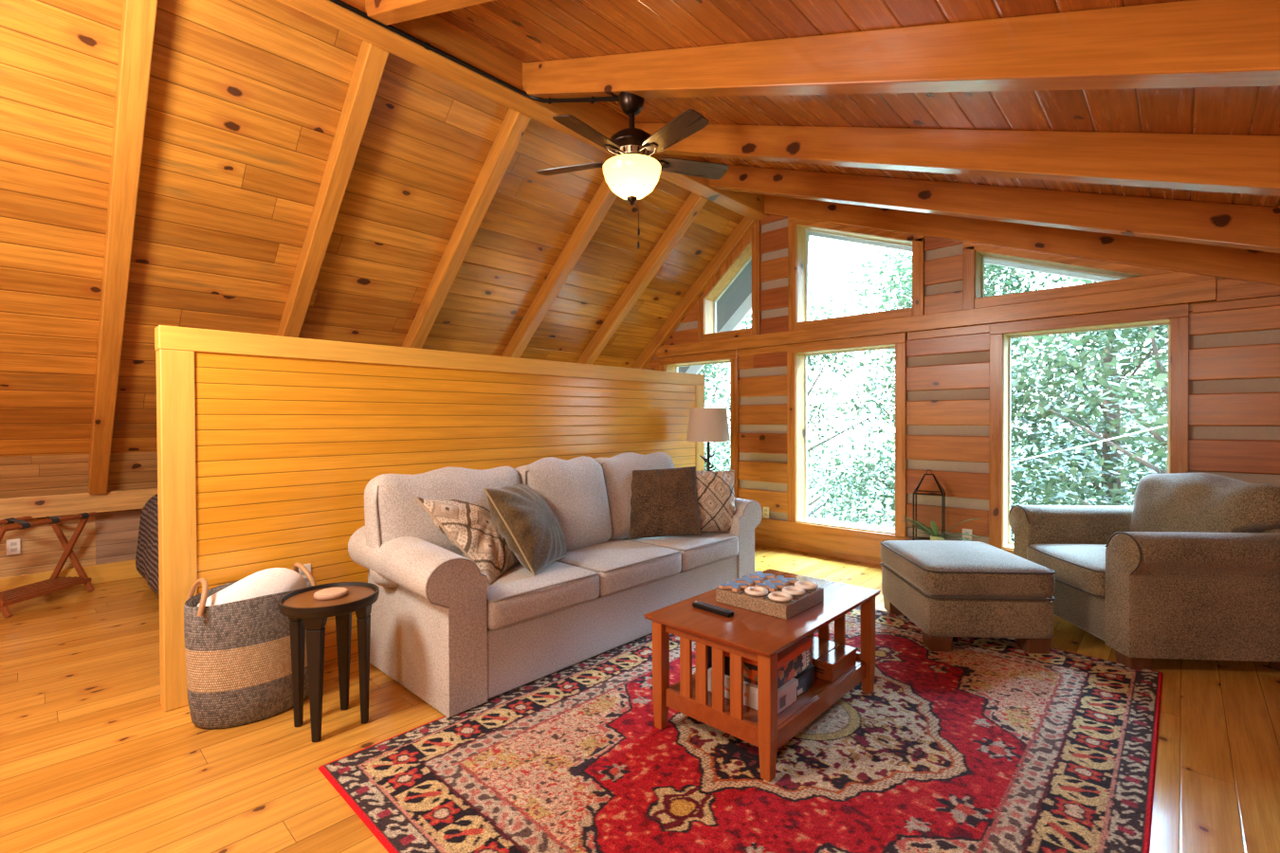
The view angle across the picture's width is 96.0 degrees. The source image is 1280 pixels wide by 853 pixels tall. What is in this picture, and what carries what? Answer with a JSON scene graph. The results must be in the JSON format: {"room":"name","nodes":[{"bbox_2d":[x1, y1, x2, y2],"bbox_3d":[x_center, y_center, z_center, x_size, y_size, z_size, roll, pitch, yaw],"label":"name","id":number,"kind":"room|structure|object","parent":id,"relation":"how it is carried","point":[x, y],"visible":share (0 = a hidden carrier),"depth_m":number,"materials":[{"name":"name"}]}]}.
{"room":"living room","nodes":[
{"label":"living room","id":0,"kind":"room"},
{"bbox_2d":[0,487,157,577],"bbox_3d":[-4.044,0.840,5.072,0.365,1.050,8.630,0,1,43],"label":"wall","id":1,"kind":"structure","parent":0,"point":[111,536],"depth_m":4.53,"materials":[{"name":"brown wood"}]},
{"bbox_2d":[6,538,20,555],"bbox_3d":[-4.709,0.905,4.332,0.011,0.116,0.072,0,1,43],"label":"wall outlet","id":2,"kind":"object","parent":1,"relation":"attached to","point":[13,546],"visible":1,"depth_m":4.33,"materials":[{"name":"white plastic"}]},
{"bbox_2d":[0,559,142,592],"bbox_3d":[-4.031,1.190,5.064,0.038,0.150,8.630,0,1,43],"label":"baseboard","id":3,"kind":"structure","parent":1,"relation":"attached to","point":[121,570],"depth_m":4.64,"materials":[{"name":"brown wood"}]},
{"bbox_2d":[0,0,744,497],"bbox_3d":[-2.858,-0.912,3.932,3.240,2.904,8.630,0,1,43],"label":"ceiling","id":4,"kind":"structure","parent":0,"point":[246,100],"depth_m":3.72,"materials":[{"name":"brown wood"}]},
{"bbox_2d":[88,0,157,494],"bbox_3d":[-3.177,-0.857,3.488,2.965,2.783,0.105,0,1,43],"label":"rafter","id":5,"kind":"object","parent":4,"relation":"attached to","point":[138,17],"visible":1,"depth_m":3.17,"materials":[{"name":"brown wood"}]},
{"bbox_2d":[276,39,389,337],"bbox_3d":[-2.506,-0.867,4.202,2.965,2.783,0.105,0,1,43],"label":"rafter","id":6,"kind":"object","parent":4,"relation":"attached to","point":[372,59],"visible":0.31,"depth_m":3.61,"materials":[{"name":"brown wood"}]},
{"bbox_2d":[402,108,530,348],"bbox_3d":[-1.848,-0.877,4.901,2.965,2.783,0.105,0,1,43],"label":"rafter","id":7,"kind":"object","parent":4,"relation":"attached to","point":[514,125],"visible":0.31,"depth_m":4.33,"materials":[{"name":"brown wood"}]},
{"bbox_2d":[276,0,767,220],"bbox_3d":[-1.689,-2.211,2.814,0.135,0.257,8.630,0,1,43],"label":"ridge beam","id":8,"kind":"structure","parent":4,"relation":"attached to","point":[431,29],"depth_m":3.52,"materials":[{"name":"brown wood"}]},
{"bbox_2d":[329,0,619,104],"bbox_3d":[-2.197,-1.946,1.551,0.841,0.346,5.289,0,1,43],"label":"conduit","id":9,"kind":"object","parent":8,"relation":"attached to","point":[427,45],"visible":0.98,"depth_m":3.31,"materials":[{"name":"black metal"}]},
{"bbox_2d":[501,178,617,358],"bbox_3d":[-1.149,-0.887,5.644,2.965,2.783,0.105,0,1,43],"label":"rafter","id":10,"kind":"object","parent":4,"relation":"attached to","point":[604,197],"visible":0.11,"depth_m":5.17,"materials":[{"name":"brown wood"}]},
{"bbox_2d":[575,192,707,365],"bbox_3d":[-0.478,-0.897,6.358,2.965,2.783,0.105,0,1,43],"label":"rafter","id":11,"kind":"object","parent":4,"relation":"attached to","point":[694,203],"visible":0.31,"depth_m":5.81,"materials":[{"name":"brown wood"}]},
{"bbox_2d":[630,217,757,369],"bbox_3d":[0.131,-0.917,6.986,2.990,2.805,0.085,0,1,43],"label":"rafter","id":12,"kind":"object","parent":4,"relation":"attached to","point":[745,225],"visible":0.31,"depth_m":6.48,"materials":[{"name":"brown wood"}]},
{"bbox_2d":[154,325,704,712],"bbox_3d":[-0.804,0.394,4.078,0.125,1.735,4.020,0,1,43],"label":"wall partition","id":13,"kind":"structure","parent":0,"point":[269,448],"depth_m":3.08,"materials":[{"name":"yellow wood"}]},
{"bbox_2d":[298,564,310,579],"bbox_3d":[-1.749,0.777,2.995,0.011,0.116,0.072,0,1,43],"label":"wall outlet","id":14,"kind":"object","parent":13,"relation":"attached to","point":[308,566],"visible":0.27,"depth_m":3.00,"materials":[{"name":"white plastic"}]},
{"bbox_2d":[0,544,1279,852],"bbox_3d":[-0.890,1.407,2.127,9.000,0.250,9.050,0,1,43],"label":"floor","id":15,"kind":"structure","parent":0,"point":[92,760],"depth_m":2.29,"materials":[{"name":"brown wood"}]},
{"bbox_2d":[0,512,96,618],"bbox_3d":[-4.381,0.968,4.136,0.362,0.618,0.650,0,1,0],"label":"luggage rack","id":16,"kind":"object","parent":15,"relation":"on","point":[55,583],"visible":0.98,"depth_m":4.25,"materials":[{"name":"brown wood"}]},
{"bbox_2d":[135,493,159,595],"bbox_3d":[-2.683,0.877,4.801,2.013,0.790,2.153,0,1,43],"label":"chair","id":17,"kind":"object","parent":15,"relation":"on","point":[147,549],"visible":0.11,"depth_m":4.22,"materials":[{"name":"black wicker"}]},
{"bbox_2d":[183,562,316,729],"bbox_3d":[-1.756,0.967,2.627,0.371,0.626,0.505,0,1,43],"label":"laundry basket","id":18,"kind":"object","parent":15,"relation":"on","point":[238,653],"visible":0.72,"depth_m":2.45,"materials":[{"name":"wicker"}]},
{"bbox_2d":[197,567,307,606],"bbox_3d":[-1.757,0.827,2.625,0.316,0.367,0.444,0,1,43],"label":"blanket","id":19,"kind":"object","parent":18,"relation":"in","point":[274,580],"visible":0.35,"depth_m":2.54,"materials":[{"name":"white fabric"}]},
{"bbox_2d":[277,582,379,742],"bbox_3d":[-1.325,0.999,2.472,0.380,0.562,0.380,0,1,43],"label":"side table","id":20,"kind":"object","parent":15,"relation":"on","point":[303,612],"visible":0.86,"depth_m":2.44,"materials":[{"name":"wood"}]},
{"bbox_2d":[277,582,379,619],"bbox_3d":[-1.327,0.742,2.469,0.380,0.047,0.380,0,1,43],"label":"tabletop","id":21,"kind":"object","parent":20,"relation":"on","point":[300,604],"depth_m":2.41,"materials":[{"name":"brown wood"}]},
{"bbox_2d":[313,587,347,601],"bbox_3d":[-1.334,0.722,2.490,0.132,0.020,0.132,0,1,43],"label":"coaster","id":22,"kind":"object","parent":20,"relation":"on","point":[331,594],"visible":1,"depth_m":2.46,"materials":[{"name":"brown wood"}]},
{"bbox_2d":[347,452,762,717],"bbox_3d":[-0.314,0.730,3.690,0.962,1.069,2.658,0,1,43],"label":"sofa","id":23,"kind":"object","parent":15,"relation":"on","point":[455,640],"visible":0.7,"depth_m":2.96,"materials":[{"name":"fabric"}]},
{"bbox_2d":[364,466,520,587],"bbox_3d":[-1.032,0.516,3.168,0.364,0.586,0.894,0,1,43],"label":"cushion","id":24,"kind":"object","parent":23,"relation":"on","point":[393,516],"depth_m":2.90,"materials":[{"name":"beige fabric"}]},
{"bbox_2d":[414,496,519,585],"bbox_3d":[-0.879,0.556,3.155,0.404,0.445,0.596,0,1,11],"label":"throw pillow","id":25,"kind":"object","parent":23,"relation":"on","point":[469,527],"visible":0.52,"depth_m":2.95,"materials":[{"name":"fabric"}]},
{"bbox_2d":[483,483,566,576],"bbox_3d":[-0.631,0.554,3.258,0.346,0.467,0.552,0,1,9],"label":"throw pillow","id":26,"kind":"object","parent":23,"relation":"on","point":[530,529],"visible":0.98,"depth_m":3.07,"materials":[{"name":"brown fabric"}]},
{"bbox_2d":[486,561,599,629],"bbox_3d":[-0.698,0.863,3.112,0.729,0.192,0.693,0,1,43],"label":"seat cushion","id":27,"kind":"object","parent":23,"relation":"on","point":[518,599],"depth_m":2.88,"materials":[{"name":"beige fabric"}]},
{"bbox_2d":[514,456,612,551],"bbox_3d":[-0.497,0.499,3.701,0.354,0.607,0.684,0,1,43],"label":"cushion","id":28,"kind":"object","parent":23,"relation":"on","point":[577,491],"depth_m":3.61,"materials":[{"name":"beige fabric"}]},
{"bbox_2d":[558,539,681,595],"bbox_3d":[-0.221,0.856,3.620,0.729,0.192,0.705,0,1,43],"label":"seat cushion","id":29,"kind":"object","parent":23,"relation":"on","point":[623,567],"depth_m":3.42,"materials":[{"name":"beige fabric"}]},
{"bbox_2d":[594,452,674,540],"bbox_3d":[-0.035,0.492,4.234,0.363,0.605,0.794,0,1,43],"label":"cushion","id":30,"kind":"object","parent":23,"relation":"on","point":[617,470],"depth_m":3.97,"materials":[{"name":"beige fabric"}]},
{"bbox_2d":[629,466,701,539],"bbox_3d":[0.163,0.524,4.002,0.514,0.485,0.247,0,1,1],"label":"throw pillow","id":31,"kind":"object","parent":23,"relation":"on","point":[664,502],"visible":0.98,"depth_m":3.93,"materials":[{"name":"brown fabric"}]},
{"bbox_2d":[626,531,738,570],"bbox_3d":[0.241,0.849,4.111,0.729,0.192,0.648,0,1,43],"label":"seat cushion","id":32,"kind":"object","parent":23,"relation":"on","point":[708,551],"depth_m":3.88,"materials":[{"name":"beige fabric"}]},
{"bbox_2d":[695,470,734,532],"bbox_3d":[0.499,0.536,4.125,0.476,0.471,0.164,-1,1,-30],"label":"throw pillow","id":33,"kind":"object","parent":23,"relation":"on","point":[715,489],"visible":0.7,"depth_m":4.09,"materials":[{"name":"fabric"}]},
{"bbox_2d":[318,605,1162,852],"bbox_3d":[0.728,1.266,2.546,2.286,0.016,3.215,0,1,43],"label":"rug","id":34,"kind":"object","parent":15,"relation":"on","point":[981,745],"visible":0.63,"depth_m":2.14,"materials":[{"name":"fabric"}]},
{"bbox_2d":[643,568,880,782],"bbox_3d":[0.583,1.023,2.590,0.604,0.472,1.016,0,1,43],"label":"coffee table","id":35,"kind":"object","parent":34,"relation":"on","point":[755,636],"visible":0.8,"depth_m":2.31,"materials":[{"name":"brown wood"}]},
{"bbox_2d":[707,645,712,669],"bbox_3d":[0.313,1.002,2.506,0.037,0.215,0.172,0,1,39],"label":"game box","id":36,"kind":"object","parent":35,"relation":"on","point":[709,649],"visible":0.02,"depth_m":2.46,"materials":[{"name":"black cardboard"}]},
{"bbox_2d":[692,601,733,617],"bbox_3d":[0.310,0.779,2.462,0.042,0.022,0.200,-1,1,-44],"label":"remote control","id":37,"kind":"object","parent":35,"relation":"on","point":[700,605],"visible":1,"depth_m":2.44,"materials":[{"name":"black plastic"}]},
{"bbox_2d":[708,667,798,713],"bbox_3d":[0.459,1.067,2.377,0.326,0.088,0.183,0,1,43],"label":"game box","id":38,"kind":"object","parent":35,"relation":"on","point":[787,693],"visible":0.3,"depth_m":2.29,"materials":[{"name":"white cardboard"}]},
{"bbox_2d":[724,637,812,689],"bbox_3d":[0.523,0.965,2.438,0.285,0.112,0.338,0,1,41],"label":"game box","id":39,"kind":"object","parent":38,"relation":"on","point":[792,661],"visible":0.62,"depth_m":2.33,"materials":[{"name":"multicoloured cardboard"}]},
{"bbox_2d":[670,658,863,727],"bbox_3d":[0.584,1.119,2.577,0.493,0.020,0.868,0,1,43],"label":"shelf","id":40,"kind":"object","parent":35,"relation":"attached to","point":[822,691],"depth_m":2.37,"materials":[{"name":"brown wood"}]},
{"bbox_2d":[715,578,823,620],"bbox_3d":[0.585,0.756,2.593,0.351,0.062,0.340,0,1,43],"label":"game board","id":41,"kind":"object","parent":35,"relation":"on","point":[764,605],"visible":0.59,"depth_m":2.47,"materials":[{"name":"brown wood"}]},
{"bbox_2d":[718,580,749,592],"bbox_3d":[0.422,0.717,2.591,0.105,0.016,0.105,0,1,43],"label":"cross piece","id":42,"kind":"object","parent":41,"relation":"on","point":[736,587],"visible":0.96,"depth_m":2.58,"materials":[{"name":"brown wood"}]},
{"bbox_2d":[732,575,762,586],"bbox_3d":[0.500,0.716,2.673,0.106,0.016,0.106,-1,1,-44],"label":"cross piece","id":43,"kind":"object","parent":41,"relation":"on","point":[746,579],"visible":0.91,"depth_m":2.66,"materials":[{"name":"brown wood"}]},
{"bbox_2d":[744,586,767,596],"bbox_3d":[0.507,0.717,2.510,0.102,0.019,0.102,0,1,43],"label":"game piece","id":44,"kind":"object","parent":41,"relation":"on","point":[751,591],"visible":1,"depth_m":2.49,"materials":[{"name":"beige paint"}]},
{"bbox_2d":[746,570,774,582],"bbox_3d":[0.577,0.715,2.756,0.106,0.016,0.106,-1,1,-41],"label":"cross piece","id":45,"kind":"object","parent":41,"relation":"on","point":[758,575],"visible":0.89,"depth_m":2.74,"materials":[{"name":"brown wood"}]},
{"bbox_2d":[754,580,785,591],"bbox_3d":[0.585,0.717,2.593,0.106,0.016,0.106,0,1,43],"label":"cross piece","id":46,"kind":"object","parent":41,"relation":"on","point":[773,587],"visible":0.94,"depth_m":2.58,"materials":[{"name":"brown wood"}]},
{"bbox_2d":[768,591,792,602],"bbox_3d":[0.593,0.717,2.430,0.102,0.019,0.102,0,1,43],"label":"game piece","id":47,"kind":"object","parent":41,"relation":"on","point":[779,596],"visible":1,"depth_m":2.41,"materials":[{"name":"beige paint"}]},
{"bbox_2d":[768,575,797,586],"bbox_3d":[0.663,0.715,2.675,0.106,0.016,0.106,-1,1,-44],"label":"cross piece","id":48,"kind":"object","parent":41,"relation":"on","point":[779,578],"visible":0.89,"depth_m":2.66,"materials":[{"name":"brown wood"}]},
{"bbox_2d":[781,585,805,596],"bbox_3d":[0.670,0.716,2.513,0.102,0.019,0.102,0,1,43],"label":"game piece","id":49,"kind":"object","parent":41,"relation":"on","point":[795,591],"visible":0.93,"depth_m":2.50,"materials":[{"name":"beige paint"}]},
{"bbox_2d":[794,581,818,589],"bbox_3d":[0.748,0.715,2.595,0.102,0.019,0.102,0,1,43],"label":"game piece","id":50,"kind":"object","parent":41,"relation":"on","point":[806,585],"visible":0.92,"depth_m":2.58,"materials":[{"name":"beige paint"}]},
{"bbox_2d":[793,664,814,697],"bbox_3d":[0.600,1.065,2.496,0.262,0.088,0.164,0,1,43],"label":"game box","id":51,"kind":"object","parent":35,"relation":"on","point":[806,678],"visible":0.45,"depth_m":2.40,"materials":[{"name":"black cardboard"}]},
{"bbox_2d":[806,635,856,682],"bbox_3d":[0.816,1.066,2.676,0.284,0.080,0.248,0,1,43],"label":"wooden box","id":52,"kind":"object","parent":35,"relation":"on","point":[831,660],"visible":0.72,"depth_m":2.58,"materials":[{"name":"brown wood"}]},
{"bbox_2d":[879,540,1055,654],"bbox_3d":[1.954,0.997,3.540,0.710,0.494,0.802,0,1,4],"label":"ottoman","id":53,"kind":"object","parent":34,"relation":"on","point":[948,590],"visible":1,"depth_m":3.17,"materials":[{"name":"beige fabric"}]},
{"bbox_2d":[880,540,1054,598],"bbox_3d":[1.954,0.858,3.539,0.710,0.216,0.802,0,1,4],"label":"cushion","id":54,"kind":"object","parent":53,"relation":"on","point":[925,569],"depth_m":3.21,"materials":[{"name":"beige fabric"}]},
{"bbox_2d":[904,537,930,540],"bbox_3d":[2.381,1.093,4.640,0.480,0.300,0.300,0,1,43],"label":"plant stand","id":55,"kind":"object","parent":15,"relation":"on","point":[909,539],"visible":0.09,"depth_m":4.79,"materials":[{"name":"black metal"}]},
{"bbox_2d":[913,469,945,540],"bbox_3d":[2.363,0.645,4.713,0.222,0.590,0.222,0,1,31],"label":"lantern","id":56,"kind":"object","parent":55,"relation":"on","point":[941,491],"visible":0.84,"depth_m":4.69,"materials":[{"name":"black metal"}]},
{"bbox_2d":[900,515,980,541],"bbox_3d":[2.292,0.817,4.457,0.562,0.258,0.282,0,1,43],"label":"potted plant","id":57,"kind":"object","parent":55,"relation":"on","point":[933,532],"visible":0.94,"depth_m":4.51,"materials":[{"name":"green plant"}]},
{"bbox_2d":[1008,473,1279,671],"bbox_3d":[3.002,0.763,3.417,1.034,0.980,1.180,0,1,5],"label":"armchair","id":58,"kind":"object","parent":15,"relation":"on","point":[1190,570],"visible":0.95,"depth_m":2.95,"materials":[{"name":"beige fabric"}]},
{"bbox_2d":[1026,544,1106,596],"bbox_3d":[2.864,0.849,3.428,0.748,0.210,0.686,0,1,5],"label":"seat cushion","id":59,"kind":"object","parent":58,"relation":"on","point":[1079,569],"depth_m":3.38,"materials":[{"name":"beige fabric"}]},
{"bbox_2d":[1130,473,1279,532],"bbox_3d":[3.325,0.530,3.358,0.376,0.515,0.912,0,1,5],"label":"cushion","id":60,"kind":"object","parent":58,"relation":"on","point":[1188,502],"depth_m":3.26,"materials":[{"name":"grey fabric"}]},
{"bbox_3d":[0.595,0.952,4.987,0.400,0.590,0.400,0,1,43],"label":"end table","id":61,"kind":"object","parent":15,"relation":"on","visible":0},
{"bbox_2d":[686,407,730,471],"bbox_3d":[0.592,0.249,4.980,0.376,0.815,0.376,0,1,43],"label":"table lamp","id":62,"kind":"object","parent":61,"relation":"on","point":[708,425],"visible":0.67,"depth_m":4.83,"materials":[{"name":"fabric"}]},
{"bbox_2d":[433,0,1279,207],"bbox_3d":[0.308,-1.351,0.947,5.460,2.070,8.630,0,1,43],"label":"ceiling","id":63,"kind":"structure","parent":0,"point":[523,30],"depth_m":2.60,"materials":[{"name":"brown wood"}]},
{"bbox_2d":[365,0,494,25],"bbox_3d":[0.539,-1.237,1.223,5.300,2.157,0.105,0,1,43],"label":"rafter","id":64,"kind":"object","parent":63,"relation":"attached to","point":[387,12],"visible":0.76,"depth_m":2.73,"materials":[{"name":"orange wood"}]},
{"bbox_2d":[522,0,1279,98],"bbox_3d":[1.211,-1.247,1.937,5.300,2.157,0.105,0,1,43],"label":"rafter","id":65,"kind":"object","parent":63,"relation":"attached to","point":[1190,43],"visible":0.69,"depth_m":1.94,"materials":[{"name":"orange wood"}]},
{"bbox_2d":[535,91,728,249],"bbox_3d":[-0.048,-1.386,3.128,1.086,0.842,1.076,0,1,43],"label":"ceiling fan","id":66,"kind":"object","parent":65,"relation":"hanging from","point":[631,173],"visible":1,"depth_m":3.06,"materials":[{"name":"brown metal"}]},
{"bbox_2d":[634,122,1279,196],"bbox_3d":[1.909,-1.258,2.679,5.300,2.157,0.105,0,1,43],"label":"rafter","id":67,"kind":"object","parent":63,"relation":"attached to","point":[1246,164],"visible":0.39,"depth_m":2.71,"materials":[{"name":"orange wood"}]},
{"bbox_2d":[708,164,1279,253],"bbox_3d":[2.581,-1.268,3.393,5.300,2.157,0.105,0,1,43],"label":"rafter","id":68,"kind":"object","parent":63,"relation":"attached to","point":[1245,227],"visible":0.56,"depth_m":3.49,"materials":[{"name":"orange wood"}]},
{"bbox_2d":[764,194,1279,286],"bbox_3d":[3.221,-1.277,4.074,5.300,2.157,0.085,0,1,43],"label":"rafter","id":69,"kind":"object","parent":63,"relation":"attached to","point":[1257,266],"visible":0.79,"depth_m":4.21,"materials":[{"name":"orange wood"}]},
{"bbox_2d":[644,215,1279,544],"bbox_3d":[2.121,-0.465,5.317,8.600,3.805,0.200,0,1,43],"label":"wall","id":70,"kind":"structure","parent":0,"point":[1234,411],"depth_m":4.75,"materials":[{"name":"brown wood"}]},
{"bbox_2d":[659,349,739,497],"bbox_3d":[0.723,0.065,6.633,1.100,1.775,0.248,0,1,43],"label":"window","id":71,"kind":"structure","parent":70,"relation":"in","point":[672,363],"depth_m":6.21,"materials":[{"name":"wood"}]},
{"bbox_2d":[697,219,761,342],"bbox_3d":[1.026,-1.544,6.325,0.795,1.190,0.248,0,1,43],"label":"window","id":72,"kind":"structure","parent":70,"relation":"in","point":[748,249],"depth_m":6.25,"materials":[{"name":"wood"}]},
{"bbox_2d":[678,235,810,374],"bbox_3d":[0.451,-0.782,7.597,3.440,3.286,0.840,0,1,43],"label":"roof overhang","id":73,"kind":"object","parent":70,"relation":"attached to","point":[735,304],"visible":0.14,"depth_m":7.24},
{"bbox_2d":[737,345,786,356],"bbox_3d":[1.274,-0.784,5.969,0.590,0.067,0.044,0,1,43],"label":"trim","id":74,"kind":"structure","parent":70,"relation":"attached to","point":[782,348],"depth_m":5.95,"materials":[{"name":"brown wood"}]},
{"bbox_2d":[763,506,768,518],"bbox_3d":[1.304,0.889,5.959,0.072,0.116,0.011,0,1,43],"label":"wall outlet","id":75,"kind":"object","parent":70,"relation":"attached to","point":[765,509],"visible":1,"depth_m":5.95,"materials":[{"name":"white plastic"}]},
{"bbox_2d":[786,332,906,536],"bbox_3d":[1.967,0.072,5.463,1.131,1.775,0.248,0,1,43],"label":"window","id":76,"kind":"structure","parent":70,"relation":"in","point":[797,355],"depth_m":5.61,"materials":[{"name":"wood"}]},
{"bbox_2d":[787,217,924,330],"bbox_3d":[2.018,-1.515,5.393,1.262,1.144,0.248,0,1,43],"label":"window","id":77,"kind":"structure","parent":70,"relation":"in","point":[798,229],"depth_m":5.50,"materials":[{"name":"wood"}]},
{"bbox_2d":[754,517,1013,565],"bbox_3d":[2.237,1.097,5.085,8.100,0.285,0.050,0,1,43],"label":"baseboard","id":78,"kind":"structure","parent":70,"relation":"attached to","point":[849,544],"depth_m":5.50,"materials":[{"name":"brown wood"}]},
{"bbox_2d":[655,279,1216,358],"bbox_3d":[1.945,-0.882,5.321,4.775,0.130,0.065,0,1,43],"label":"ceiling beam","id":79,"kind":"structure","parent":70,"relation":"attached to","point":[1203,291],"depth_m":4.58,"materials":[{"name":"brown wood"}]},
{"bbox_2d":[907,324,989,340],"bbox_3d":[2.548,-0.777,4.770,0.630,0.067,0.044,0,1,43],"label":"trim","id":80,"kind":"structure","parent":70,"relation":"attached to","point":[985,328],"depth_m":4.74,"materials":[{"name":"brown wood"}]},
{"bbox_2d":[808,231,1119,281],"bbox_3d":[3.872,-1.223,4.372,5.960,2.445,0.840,0,1,43],"label":"roof overhang","id":81,"kind":"object","parent":70,"relation":"attached to","point":[1088,277],"visible":0.11,"depth_m":5.33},
{"bbox_2d":[962,529,971,541],"bbox_3d":[2.658,0.892,4.685,0.072,0.116,0.011,0,1,43],"label":"wall outlet","id":82,"kind":"object","parent":70,"relation":"attached to","point":[964,531],"visible":0.57,"depth_m":4.68,"materials":[{"name":"white plastic"}]},
{"bbox_2d":[988,303,1188,549],"bbox_3d":[3.257,0.079,4.250,1.138,1.775,0.248,0,1,43],"label":"window","id":83,"kind":"structure","parent":70,"relation":"in","point":[1176,317],"depth_m":4.28,"materials":[{"name":"wood"}]},
{"bbox_2d":[962,241,1215,310],"bbox_3d":[3.226,-1.221,4.261,1.452,0.569,0.248,0,1,43],"label":"window","id":84,"kind":"structure","parent":70,"relation":"in","point":[1131,277],"depth_m":4.29,"materials":[{"name":"wood"}]},
{"bbox_2d":[1192,295,1279,313],"bbox_3d":[4.392,-0.761,3.025,2.153,0.055,0.060,0,1,43],"label":"trim","id":85,"kind":"structure","parent":70,"relation":"attached to","point":[1267,301],"depth_m":3.60,"materials":[{"name":"brown wood"}]},
{"bbox_2d":[1215,278,1279,302],"bbox_3d":[4.434,-0.861,2.990,2.045,0.135,0.050,0,1,43],"label":"trim","id":86,"kind":"structure","parent":70,"relation":"attached to","point":[1227,289],"depth_m":3.60,"materials":[{"name":"brown wood"}]},
{"label":"outside","id":87,"kind":"structure","parent":0,"visible":0},
{"bbox_2d":[704,435,1167,542],"bbox_3d":[22.565,3.015,24.007,90.000,3.300,54.170,0,1,43],"label":"ground","id":88,"kind":"structure","parent":87,"point":[833,443],"depth_m":38.56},
{"bbox_2d":[698,322,820,471],"bbox_3d":[1.073,0.493,13.981,6.103,8.734,5.944,0,1,-7],"label":"tree","id":89,"kind":"object","parent":88,"relation":"on","point":[704,370],"visible":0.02,"depth_m":13.63,"materials":[{"name":"green plant"}]},
{"bbox_2d":[697,300,831,482],"bbox_3d":[2.589,-0.867,20.471,8.099,9.584,9.840,0,1,17],"label":"tree","id":90,"kind":"object","parent":88,"relation":"on","point":[747,316],"visible":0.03,"depth_m":18.76,"materials":[{"name":"green plant"}]},
{"bbox_2d":[710,279,895,526],"bbox_3d":[3.505,0.707,12.673,5.617,8.063,5.921,0,1,-8],"label":"tree","id":91,"kind":"object","parent":88,"relation":"on","point":[811,361],"visible":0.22,"depth_m":12.00,"materials":[{"name":"green plant"}]},
{"bbox_2d":[807,253,1097,541],"bbox_3d":[4.928,0.749,9.560,4.504,8.087,5.674,0,1,29],"label":"tree","id":92,"kind":"object","parent":88,"relation":"on","point":[871,466],"visible":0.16,"depth_m":9.19,"materials":[{"name":"green plant"}]},
{"bbox_2d":[836,242,1071,412],"bbox_3d":[6.826,-1.576,12.229,3.518,11.395,3.895,-1,1,-39],"label":"tree","id":93,"kind":"object","parent":88,"relation":"on","point":[884,251],"visible":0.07,"depth_m":12.20,"materials":[{"name":"green plant"}]},
{"bbox_2d":[807,247,1150,542],"bbox_3d":[8.223,-0.184,15.640,9.337,10.738,7.953,0,1,-24],"label":"tree","id":94,"kind":"object","parent":88,"relation":"on","point":[863,265],"visible":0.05,"depth_m":15.20,"materials":[{"name":"green plant"}]},
{"bbox_2d":[883,263,1168,505],"bbox_3d":[7.601,-1.453,10.038,6.308,11.291,6.679,0,1,33],"label":"tree","id":95,"kind":"object","parent":88,"relation":"on","point":[1107,416],"visible":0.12,"depth_m":9.41,"materials":[{"name":"green plant"}]},
{"bbox_2d":[891,274,1168,537],"bbox_3d":[6.555,0.999,7.337,6.298,7.411,6.429,0,1,-14],"label":"tree","id":96,"kind":"object","parent":88,"relation":"on","point":[1116,389],"visible":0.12,"depth_m":7.08,"materials":[{"name":"green plant"}]},
{"bbox_2d":[1010,329,1168,505],"bbox_3d":[12.090,-0.566,11.754,10.393,10.898,8.372,0,1,-7],"label":"tree","id":97,"kind":"object","parent":88,"relation":"on","point":[1133,448],"visible":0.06,"depth_m":11.81,"materials":[{"name":"green plant"}]},
{"bbox_2d":[1060,428,1167,506],"bbox_3d":[8.625,1.106,6.927,6.212,7.736,5.268,0,1,-20],"label":"tree","id":98,"kind":"object","parent":88,"relation":"on","point":[1085,431],"visible":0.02,"depth_m":7.41,"materials":[{"name":"green plant"}]},
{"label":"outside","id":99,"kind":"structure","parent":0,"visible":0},
{"bbox_2d":[1010,424,1167,463],"bbox_3d":[5.087,-0.204,4.823,5.204,1.763,0.016,0,1,43],"label":"overhead cable","id":100,"kind":"object","parent":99,"point":[1165,425],"visible":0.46,"depth_m":5.52,"materials":[{"name":"white plastic"}]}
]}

